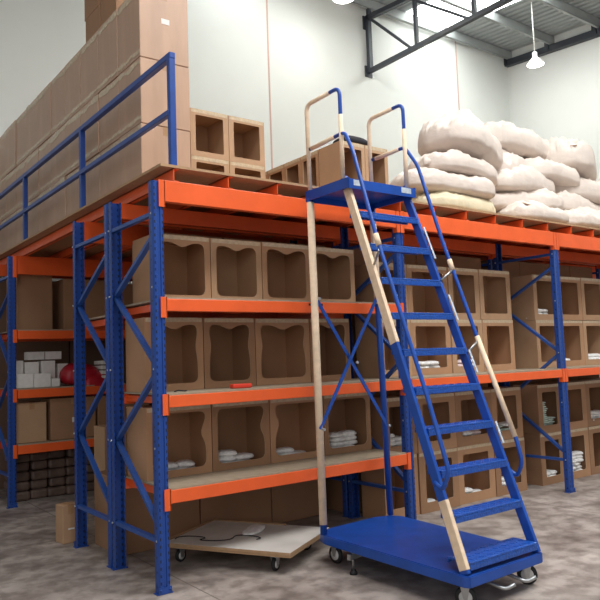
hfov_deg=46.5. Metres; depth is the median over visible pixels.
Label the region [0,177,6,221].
cardboard box
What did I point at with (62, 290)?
cardboard box
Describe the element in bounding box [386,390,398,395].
cardboard box
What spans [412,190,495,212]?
woven sack
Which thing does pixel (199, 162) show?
carton
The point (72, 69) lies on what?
cardboard box
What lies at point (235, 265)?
carton
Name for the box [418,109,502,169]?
woven sack
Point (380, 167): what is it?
carton
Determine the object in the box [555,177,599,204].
woven sack
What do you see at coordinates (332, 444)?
packet
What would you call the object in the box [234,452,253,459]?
packet
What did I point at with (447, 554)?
ladder
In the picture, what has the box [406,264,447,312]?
carton
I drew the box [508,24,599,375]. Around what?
wall
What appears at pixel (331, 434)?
packet
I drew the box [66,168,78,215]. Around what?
cardboard box
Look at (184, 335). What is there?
carton
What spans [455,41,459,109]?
trim
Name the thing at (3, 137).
cardboard box
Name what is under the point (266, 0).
trim
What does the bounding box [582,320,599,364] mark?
carton
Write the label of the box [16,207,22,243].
cardboard box
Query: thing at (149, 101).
cardboard box
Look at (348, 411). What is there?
carton
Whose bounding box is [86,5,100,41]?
cardboard box
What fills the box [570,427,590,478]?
carton
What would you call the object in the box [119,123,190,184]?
cardboard box
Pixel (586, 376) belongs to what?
cardboard box
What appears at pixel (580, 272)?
cardboard box
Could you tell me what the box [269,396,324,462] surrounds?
carton
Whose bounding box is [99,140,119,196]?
cardboard box
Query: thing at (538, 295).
carton
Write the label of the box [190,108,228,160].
carton
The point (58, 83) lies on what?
cardboard box
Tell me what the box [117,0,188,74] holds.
cardboard box
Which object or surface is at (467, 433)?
packet
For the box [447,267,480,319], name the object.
carton
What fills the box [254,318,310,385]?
carton
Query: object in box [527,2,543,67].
lamp
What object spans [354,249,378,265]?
cardboard box
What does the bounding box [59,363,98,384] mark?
bag
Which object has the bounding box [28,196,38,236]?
cardboard box
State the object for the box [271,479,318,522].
cardboard box
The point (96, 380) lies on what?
bag
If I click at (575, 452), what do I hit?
packet
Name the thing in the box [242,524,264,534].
rag
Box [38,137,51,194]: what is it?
cardboard box
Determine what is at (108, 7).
cardboard box
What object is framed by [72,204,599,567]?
rack
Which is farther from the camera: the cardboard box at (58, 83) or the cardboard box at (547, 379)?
the cardboard box at (547, 379)
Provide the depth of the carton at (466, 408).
7.67 m
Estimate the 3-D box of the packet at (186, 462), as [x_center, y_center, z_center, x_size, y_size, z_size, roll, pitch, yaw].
[-0.926,1.313,5.624,0.160,0.050,0.152,-1,-5,-14]
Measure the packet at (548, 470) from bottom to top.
0.050 m
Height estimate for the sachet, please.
0.035 m
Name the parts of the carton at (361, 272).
panel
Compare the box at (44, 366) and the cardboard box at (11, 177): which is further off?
the cardboard box at (11, 177)
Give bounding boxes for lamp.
[333,0,352,3]
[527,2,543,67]
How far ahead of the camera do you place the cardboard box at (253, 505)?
6.58 m
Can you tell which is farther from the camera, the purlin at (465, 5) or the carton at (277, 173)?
the purlin at (465, 5)
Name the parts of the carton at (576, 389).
panel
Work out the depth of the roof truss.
14.20 m
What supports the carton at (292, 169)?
on the deck
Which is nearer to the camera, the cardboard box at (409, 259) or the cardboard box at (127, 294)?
the cardboard box at (409, 259)
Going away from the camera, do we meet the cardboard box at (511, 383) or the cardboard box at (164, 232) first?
the cardboard box at (164, 232)
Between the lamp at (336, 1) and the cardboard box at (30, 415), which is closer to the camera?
the cardboard box at (30, 415)
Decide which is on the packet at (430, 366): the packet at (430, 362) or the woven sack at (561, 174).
the packet at (430, 362)
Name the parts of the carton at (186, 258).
panel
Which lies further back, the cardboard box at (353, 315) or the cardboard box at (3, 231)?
the cardboard box at (3, 231)
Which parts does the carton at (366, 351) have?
panel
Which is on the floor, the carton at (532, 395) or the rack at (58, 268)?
the rack at (58, 268)
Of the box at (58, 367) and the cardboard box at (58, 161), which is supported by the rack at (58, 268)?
the box at (58, 367)
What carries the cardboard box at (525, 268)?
on the cardboard box
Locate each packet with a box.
[168,462,178,468]
[176,459,194,466]
[176,465,195,469]
[218,449,236,456]
[219,456,235,461]
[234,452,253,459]
[276,447,294,453]
[293,450,305,453]
[329,432,342,437]
[329,437,344,441]
[329,442,343,446]
[338,430,356,435]
[341,439,357,444]
[342,435,356,440]
[392,435,401,440]
[418,361,429,365]
[427,361,438,364]
[427,365,439,367]
[462,431,472,435]
[465,487,472,492]
[471,430,480,434]
[498,421,507,425]
[546,469,556,473]
[572,451,582,454]
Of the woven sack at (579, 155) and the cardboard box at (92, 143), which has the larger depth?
the woven sack at (579, 155)
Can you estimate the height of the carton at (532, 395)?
0.576 m
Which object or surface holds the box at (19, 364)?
on the rack at (58, 268)
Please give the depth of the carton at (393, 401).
6.92 m
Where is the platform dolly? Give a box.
[169,519,328,570]
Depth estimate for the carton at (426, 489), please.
7.29 m
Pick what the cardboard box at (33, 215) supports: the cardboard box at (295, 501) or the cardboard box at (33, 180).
the cardboard box at (33, 180)
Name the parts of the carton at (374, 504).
panel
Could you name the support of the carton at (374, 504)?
on the floor
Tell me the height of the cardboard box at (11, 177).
0.600 m
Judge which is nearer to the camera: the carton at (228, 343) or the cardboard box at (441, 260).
the carton at (228, 343)
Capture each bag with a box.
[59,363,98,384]
[86,372,105,395]
[333,135,367,145]
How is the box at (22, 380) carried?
on the rack at (58, 268)
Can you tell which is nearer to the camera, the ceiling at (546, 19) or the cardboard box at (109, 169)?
the cardboard box at (109, 169)
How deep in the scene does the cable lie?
5.67 m
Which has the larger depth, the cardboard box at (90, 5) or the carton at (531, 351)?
the carton at (531, 351)
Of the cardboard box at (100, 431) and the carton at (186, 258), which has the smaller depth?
the carton at (186, 258)
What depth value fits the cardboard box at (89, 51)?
7.19 m
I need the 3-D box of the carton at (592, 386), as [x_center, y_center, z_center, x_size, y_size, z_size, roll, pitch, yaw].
[3.763,1.345,9.204,0.542,0.576,0.342,1,-6,-36]
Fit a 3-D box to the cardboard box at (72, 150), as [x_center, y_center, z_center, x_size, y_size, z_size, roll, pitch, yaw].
[-2.267,-1.690,7.698,0.482,0.598,0.501,1,-6,-36]
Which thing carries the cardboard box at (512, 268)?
on the cardboard box
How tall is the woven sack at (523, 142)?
0.490 m
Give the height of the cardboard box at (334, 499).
0.800 m
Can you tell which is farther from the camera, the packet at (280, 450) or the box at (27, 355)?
the box at (27, 355)
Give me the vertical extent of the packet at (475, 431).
0.047 m
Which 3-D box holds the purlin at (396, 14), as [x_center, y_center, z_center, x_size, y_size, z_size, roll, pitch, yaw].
[-0.309,-6.540,14.001,14.520,0.220,0.070,1,-6,-36]
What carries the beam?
attached to the wall at (560, 97)
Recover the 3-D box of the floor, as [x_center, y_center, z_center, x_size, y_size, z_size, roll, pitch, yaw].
[1.814,2.016,4.776,22.320,0.150,16.600,1,-6,-36]
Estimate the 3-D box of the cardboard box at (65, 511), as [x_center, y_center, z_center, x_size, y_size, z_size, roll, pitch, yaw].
[-2.140,2.048,6.437,0.160,0.341,0.162,2,-6,-42]
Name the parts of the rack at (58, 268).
upright post, foot plate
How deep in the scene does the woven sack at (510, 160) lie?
8.30 m
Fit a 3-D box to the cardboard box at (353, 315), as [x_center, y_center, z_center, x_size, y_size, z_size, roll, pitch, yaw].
[0.471,0.514,7.721,0.565,0.660,0.700,1,-6,-36]
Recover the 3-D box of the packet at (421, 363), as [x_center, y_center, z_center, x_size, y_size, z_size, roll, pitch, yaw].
[1.272,0.664,7.319,0.152,0.050,0.160,-5,-6,35]
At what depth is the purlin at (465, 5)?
16.19 m
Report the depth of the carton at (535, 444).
8.37 m
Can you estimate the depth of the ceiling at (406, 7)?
15.65 m
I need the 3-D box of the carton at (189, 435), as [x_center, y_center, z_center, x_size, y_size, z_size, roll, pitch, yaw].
[-1.050,1.121,5.629,0.564,0.548,0.372,1,-6,-36]
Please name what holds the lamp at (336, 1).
hanging from the purlin at (465, 5)
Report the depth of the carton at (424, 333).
7.56 m
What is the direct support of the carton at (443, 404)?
on the carton at (426, 489)
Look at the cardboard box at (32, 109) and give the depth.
8.82 m
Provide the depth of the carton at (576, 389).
8.93 m
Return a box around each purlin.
[350,0,511,58]
[439,0,554,44]
[536,0,599,27]
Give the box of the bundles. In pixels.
[4,447,93,501]
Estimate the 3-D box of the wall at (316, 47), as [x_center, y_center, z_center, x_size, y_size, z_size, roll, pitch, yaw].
[-3.210,-2.127,11.630,22.220,9.600,0.200,1,-6,-36]
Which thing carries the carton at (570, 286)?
on the carton at (573, 329)
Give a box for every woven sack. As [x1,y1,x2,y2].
[389,166,495,199]
[408,149,497,185]
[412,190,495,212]
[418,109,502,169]
[482,120,548,158]
[489,188,564,211]
[495,164,554,192]
[496,200,568,223]
[497,152,529,170]
[524,156,579,185]
[544,136,596,180]
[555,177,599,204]
[555,190,599,209]
[564,206,599,227]
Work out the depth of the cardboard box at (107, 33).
6.77 m
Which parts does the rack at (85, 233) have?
upright post, upright post, upright post, upright post, upright post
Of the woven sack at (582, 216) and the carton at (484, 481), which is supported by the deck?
the woven sack at (582, 216)
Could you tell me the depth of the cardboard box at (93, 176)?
7.05 m
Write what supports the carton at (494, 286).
on the carton at (498, 335)
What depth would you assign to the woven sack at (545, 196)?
8.27 m
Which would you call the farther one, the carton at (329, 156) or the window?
the window
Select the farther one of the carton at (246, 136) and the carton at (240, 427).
the carton at (246, 136)
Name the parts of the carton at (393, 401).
panel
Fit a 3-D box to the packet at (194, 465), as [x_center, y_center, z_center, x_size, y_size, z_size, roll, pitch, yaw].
[-0.932,1.355,5.624,0.119,0.052,0.225,-5,-6,34]
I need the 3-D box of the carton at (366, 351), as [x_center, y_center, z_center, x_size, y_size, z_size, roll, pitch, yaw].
[0.855,0.494,7.131,0.447,0.576,0.342,1,-6,-36]
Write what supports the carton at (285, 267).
on the rack at (167, 491)
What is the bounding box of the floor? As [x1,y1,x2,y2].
[0,473,599,599]
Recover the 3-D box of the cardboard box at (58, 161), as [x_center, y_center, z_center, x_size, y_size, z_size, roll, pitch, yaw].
[-2.565,-1.647,8.110,0.482,0.602,0.501,1,-6,-36]
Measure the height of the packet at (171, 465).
0.051 m
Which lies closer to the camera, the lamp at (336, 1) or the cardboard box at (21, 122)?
the cardboard box at (21, 122)
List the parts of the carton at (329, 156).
panel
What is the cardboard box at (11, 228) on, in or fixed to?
on the deck
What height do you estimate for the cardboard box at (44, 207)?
0.639 m
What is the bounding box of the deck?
[0,163,599,278]
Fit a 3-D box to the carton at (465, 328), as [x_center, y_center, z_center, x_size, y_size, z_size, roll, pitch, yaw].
[1.736,0.516,7.776,0.512,0.576,0.342,1,-6,-36]
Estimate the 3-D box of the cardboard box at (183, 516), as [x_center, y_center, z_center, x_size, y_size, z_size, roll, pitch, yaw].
[-1.385,1.862,6.331,0.770,0.641,0.561,1,-6,-36]
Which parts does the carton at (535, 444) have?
panel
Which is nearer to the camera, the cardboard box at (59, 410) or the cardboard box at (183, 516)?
the cardboard box at (183, 516)
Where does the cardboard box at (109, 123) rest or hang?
on the cardboard box at (109, 169)
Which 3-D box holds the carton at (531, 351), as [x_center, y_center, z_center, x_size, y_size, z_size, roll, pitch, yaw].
[2.941,0.547,8.669,0.492,0.576,0.342,1,-6,-36]
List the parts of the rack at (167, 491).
upright post, foot plate, upright post, foot plate, upright post, upright post, upright post, upright post, foot plate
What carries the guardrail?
on the deck
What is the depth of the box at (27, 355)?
8.66 m
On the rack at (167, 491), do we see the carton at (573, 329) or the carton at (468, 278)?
the carton at (573, 329)
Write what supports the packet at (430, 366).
on the packet
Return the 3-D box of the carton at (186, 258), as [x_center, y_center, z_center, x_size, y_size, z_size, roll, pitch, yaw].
[-1.054,-0.234,5.744,0.499,0.535,0.402,1,-6,-36]
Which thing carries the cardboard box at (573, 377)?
on the cardboard box
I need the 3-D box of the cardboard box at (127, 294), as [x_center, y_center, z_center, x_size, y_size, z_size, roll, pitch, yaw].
[-2.345,0.111,9.524,0.600,0.601,0.501,1,-6,-36]
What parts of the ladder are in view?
leg, handrail, leg, handrail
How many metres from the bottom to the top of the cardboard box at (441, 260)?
0.720 m
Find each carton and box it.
[125,317,203,391]
[127,405,211,480]
[133,234,210,302]
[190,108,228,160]
[190,155,229,172]
[202,318,255,388]
[210,238,261,298]
[211,400,270,471]
[228,115,264,166]
[229,161,265,178]
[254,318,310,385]
[261,242,310,299]
[268,164,284,180]
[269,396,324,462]
[284,158,300,183]
[300,150,319,186]
[309,318,350,381]
[316,247,355,301]
[318,141,365,186]
[323,392,371,455]
[354,262,407,320]
[355,319,412,377]
[361,454,419,517]
[364,145,388,183]
[370,395,417,453]
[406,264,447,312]
[410,320,451,375]
[416,392,456,452]
[417,447,459,513]
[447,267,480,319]
[450,319,484,372]
[452,389,491,446]
[457,442,495,504]
[478,269,511,319]
[481,386,523,439]
[482,320,515,370]
[494,437,526,496]
[510,275,553,321]
[513,320,556,367]
[513,383,560,433]
[523,431,563,485]
[545,381,587,429]
[560,276,582,319]
[563,320,584,365]
[569,379,599,426]
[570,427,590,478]
[580,278,599,319]
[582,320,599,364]
[588,425,599,474]
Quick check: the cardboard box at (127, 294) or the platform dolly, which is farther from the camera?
the cardboard box at (127, 294)
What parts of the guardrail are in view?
rail post, rail post, rail, rail post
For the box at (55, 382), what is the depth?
8.53 m
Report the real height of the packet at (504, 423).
0.051 m
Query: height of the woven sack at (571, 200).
0.390 m
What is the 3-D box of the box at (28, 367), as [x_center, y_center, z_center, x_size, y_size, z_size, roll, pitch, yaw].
[-3.349,0.925,8.665,0.170,0.310,0.180,1,-6,-36]
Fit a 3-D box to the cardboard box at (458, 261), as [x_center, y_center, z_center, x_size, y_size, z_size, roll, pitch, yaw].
[1.833,-0.139,8.804,0.565,0.720,0.700,1,-6,-36]
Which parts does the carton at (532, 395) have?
panel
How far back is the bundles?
8.66 m
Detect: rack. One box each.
[0,256,132,508]
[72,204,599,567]
[108,179,599,595]
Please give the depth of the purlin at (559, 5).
15.58 m
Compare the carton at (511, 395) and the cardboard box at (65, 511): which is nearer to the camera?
the cardboard box at (65, 511)
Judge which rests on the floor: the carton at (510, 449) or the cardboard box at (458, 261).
the carton at (510, 449)
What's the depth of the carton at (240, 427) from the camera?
6.11 m
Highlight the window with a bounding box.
[407,0,518,26]
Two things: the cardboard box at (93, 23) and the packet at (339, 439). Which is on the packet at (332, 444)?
the packet at (339, 439)
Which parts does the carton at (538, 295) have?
panel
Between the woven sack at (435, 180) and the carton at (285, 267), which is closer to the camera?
the carton at (285, 267)
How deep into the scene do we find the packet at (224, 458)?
5.78 m
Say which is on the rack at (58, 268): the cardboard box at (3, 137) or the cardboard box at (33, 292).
the cardboard box at (33, 292)
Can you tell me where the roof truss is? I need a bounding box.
[362,0,513,77]
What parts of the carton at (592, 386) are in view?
panel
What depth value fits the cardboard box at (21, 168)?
9.24 m
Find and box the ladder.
[305,88,542,599]
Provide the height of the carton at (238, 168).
0.452 m
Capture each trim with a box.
[266,0,272,168]
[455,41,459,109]
[507,68,511,122]
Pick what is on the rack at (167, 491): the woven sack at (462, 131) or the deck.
the deck
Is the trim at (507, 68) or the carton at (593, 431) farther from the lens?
the trim at (507, 68)
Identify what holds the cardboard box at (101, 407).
on the rack at (58, 268)
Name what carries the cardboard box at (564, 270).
on the cardboard box
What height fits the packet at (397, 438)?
0.050 m
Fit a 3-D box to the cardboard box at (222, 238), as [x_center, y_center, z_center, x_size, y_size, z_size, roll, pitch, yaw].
[-0.666,-0.189,6.953,0.600,0.721,0.701,1,-6,-36]
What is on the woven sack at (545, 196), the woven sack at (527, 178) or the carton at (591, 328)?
the woven sack at (527, 178)
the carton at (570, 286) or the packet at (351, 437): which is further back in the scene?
the carton at (570, 286)
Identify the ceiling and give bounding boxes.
[374,0,429,11]
[456,0,599,50]
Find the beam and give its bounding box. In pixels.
[504,26,599,67]
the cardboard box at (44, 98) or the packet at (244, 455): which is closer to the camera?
the packet at (244, 455)
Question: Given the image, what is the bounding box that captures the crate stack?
[94,361,105,377]
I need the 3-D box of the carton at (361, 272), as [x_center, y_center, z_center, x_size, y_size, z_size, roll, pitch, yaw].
[0.827,-0.077,7.176,0.432,0.566,0.342,1,-6,-36]
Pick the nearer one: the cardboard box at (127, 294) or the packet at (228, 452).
the packet at (228, 452)
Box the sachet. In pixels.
[230,383,251,388]
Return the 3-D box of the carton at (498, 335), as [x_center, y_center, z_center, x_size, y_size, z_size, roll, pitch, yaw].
[2.169,0.527,8.099,0.552,0.576,0.342,1,-6,-36]
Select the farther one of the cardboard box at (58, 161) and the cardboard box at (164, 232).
the cardboard box at (58, 161)
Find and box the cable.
[175,535,260,540]
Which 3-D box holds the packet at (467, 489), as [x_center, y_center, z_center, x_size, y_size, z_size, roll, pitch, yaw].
[1.771,2.054,7.553,0.203,0.051,0.149,0,-5,-21]
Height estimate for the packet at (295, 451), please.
0.051 m
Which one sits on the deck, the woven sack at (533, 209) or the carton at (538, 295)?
the woven sack at (533, 209)
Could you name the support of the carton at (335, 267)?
on the rack at (167, 491)
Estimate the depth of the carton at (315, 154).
7.11 m
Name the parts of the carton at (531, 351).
panel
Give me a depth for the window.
16.02 m
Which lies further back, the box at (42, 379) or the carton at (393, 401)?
the box at (42, 379)
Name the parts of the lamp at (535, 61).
rod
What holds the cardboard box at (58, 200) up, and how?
on the deck
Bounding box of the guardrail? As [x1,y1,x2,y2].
[0,52,176,239]
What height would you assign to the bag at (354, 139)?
0.102 m
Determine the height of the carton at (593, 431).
0.602 m
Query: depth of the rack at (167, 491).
5.75 m
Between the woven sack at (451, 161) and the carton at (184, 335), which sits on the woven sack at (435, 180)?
the woven sack at (451, 161)
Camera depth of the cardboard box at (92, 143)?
7.09 m
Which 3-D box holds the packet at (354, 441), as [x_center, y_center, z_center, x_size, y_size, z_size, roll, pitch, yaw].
[0.445,1.350,6.658,0.225,0.052,0.119,1,-5,-29]
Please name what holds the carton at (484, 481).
on the floor
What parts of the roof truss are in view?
plate, web post, web post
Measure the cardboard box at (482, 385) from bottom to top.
0.460 m
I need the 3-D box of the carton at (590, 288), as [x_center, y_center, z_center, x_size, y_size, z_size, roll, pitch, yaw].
[3.754,0.006,9.330,0.522,0.552,0.342,1,-6,-36]
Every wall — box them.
[0,0,509,283]
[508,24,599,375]
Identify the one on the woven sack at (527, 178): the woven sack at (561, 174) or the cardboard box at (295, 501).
the woven sack at (561, 174)
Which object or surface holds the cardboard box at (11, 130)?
on the cardboard box at (11, 177)
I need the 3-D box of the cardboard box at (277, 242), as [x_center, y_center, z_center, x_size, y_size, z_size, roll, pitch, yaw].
[-0.168,-0.176,7.322,0.600,0.721,0.701,1,-6,-36]
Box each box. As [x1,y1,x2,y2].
[0,131,5,180]
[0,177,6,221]
[0,219,5,252]
[0,280,68,488]
[6,120,16,174]
[6,168,16,216]
[6,212,15,249]
[6,274,51,329]
[16,110,26,165]
[16,158,26,209]
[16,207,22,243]
[16,361,22,373]
[16,373,33,388]
[16,401,45,443]
[23,362,38,373]
[24,352,44,359]
[26,96,38,156]
[26,148,38,202]
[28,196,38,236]
[33,373,50,387]
[37,360,54,377]
[38,82,51,146]
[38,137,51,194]
[38,187,50,230]
[41,396,95,439]
[44,351,60,359]
[51,67,65,134]
[51,124,65,184]
[51,177,65,223]
[51,378,59,386]
[52,279,104,328]
[55,363,67,385]
[56,501,74,543]
[64,50,80,121]
[65,110,80,175]
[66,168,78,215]
[69,340,125,395]
[80,31,98,107]
[80,94,99,161]
[84,0,99,21]
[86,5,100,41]
[86,153,99,204]
[87,394,149,424]
[94,424,126,470]
[94,468,199,554]
[97,9,118,92]
[98,77,118,151]
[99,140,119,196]
[100,0,123,25]
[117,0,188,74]
[118,57,189,137]
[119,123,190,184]
[122,284,132,304]
[132,232,221,303]
[199,487,271,523]
[222,238,275,242]
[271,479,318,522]
[277,242,325,247]
[325,472,361,511]
[352,314,356,376]
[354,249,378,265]
[379,252,415,264]
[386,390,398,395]
[416,254,448,266]
[450,256,480,269]
[480,383,487,387]
[481,260,519,277]
[488,380,525,386]
[519,262,544,275]
[528,378,552,383]
[545,264,569,276]
[552,376,576,381]
[569,266,592,278]
[577,375,599,379]
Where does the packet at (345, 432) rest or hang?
on the packet at (351, 437)
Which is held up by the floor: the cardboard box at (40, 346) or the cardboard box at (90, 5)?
the cardboard box at (40, 346)
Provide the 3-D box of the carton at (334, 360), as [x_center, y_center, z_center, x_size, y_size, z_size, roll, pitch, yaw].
[0.175,0.475,6.610,0.470,0.577,0.372,1,-6,-36]
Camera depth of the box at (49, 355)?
8.79 m
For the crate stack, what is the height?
0.296 m

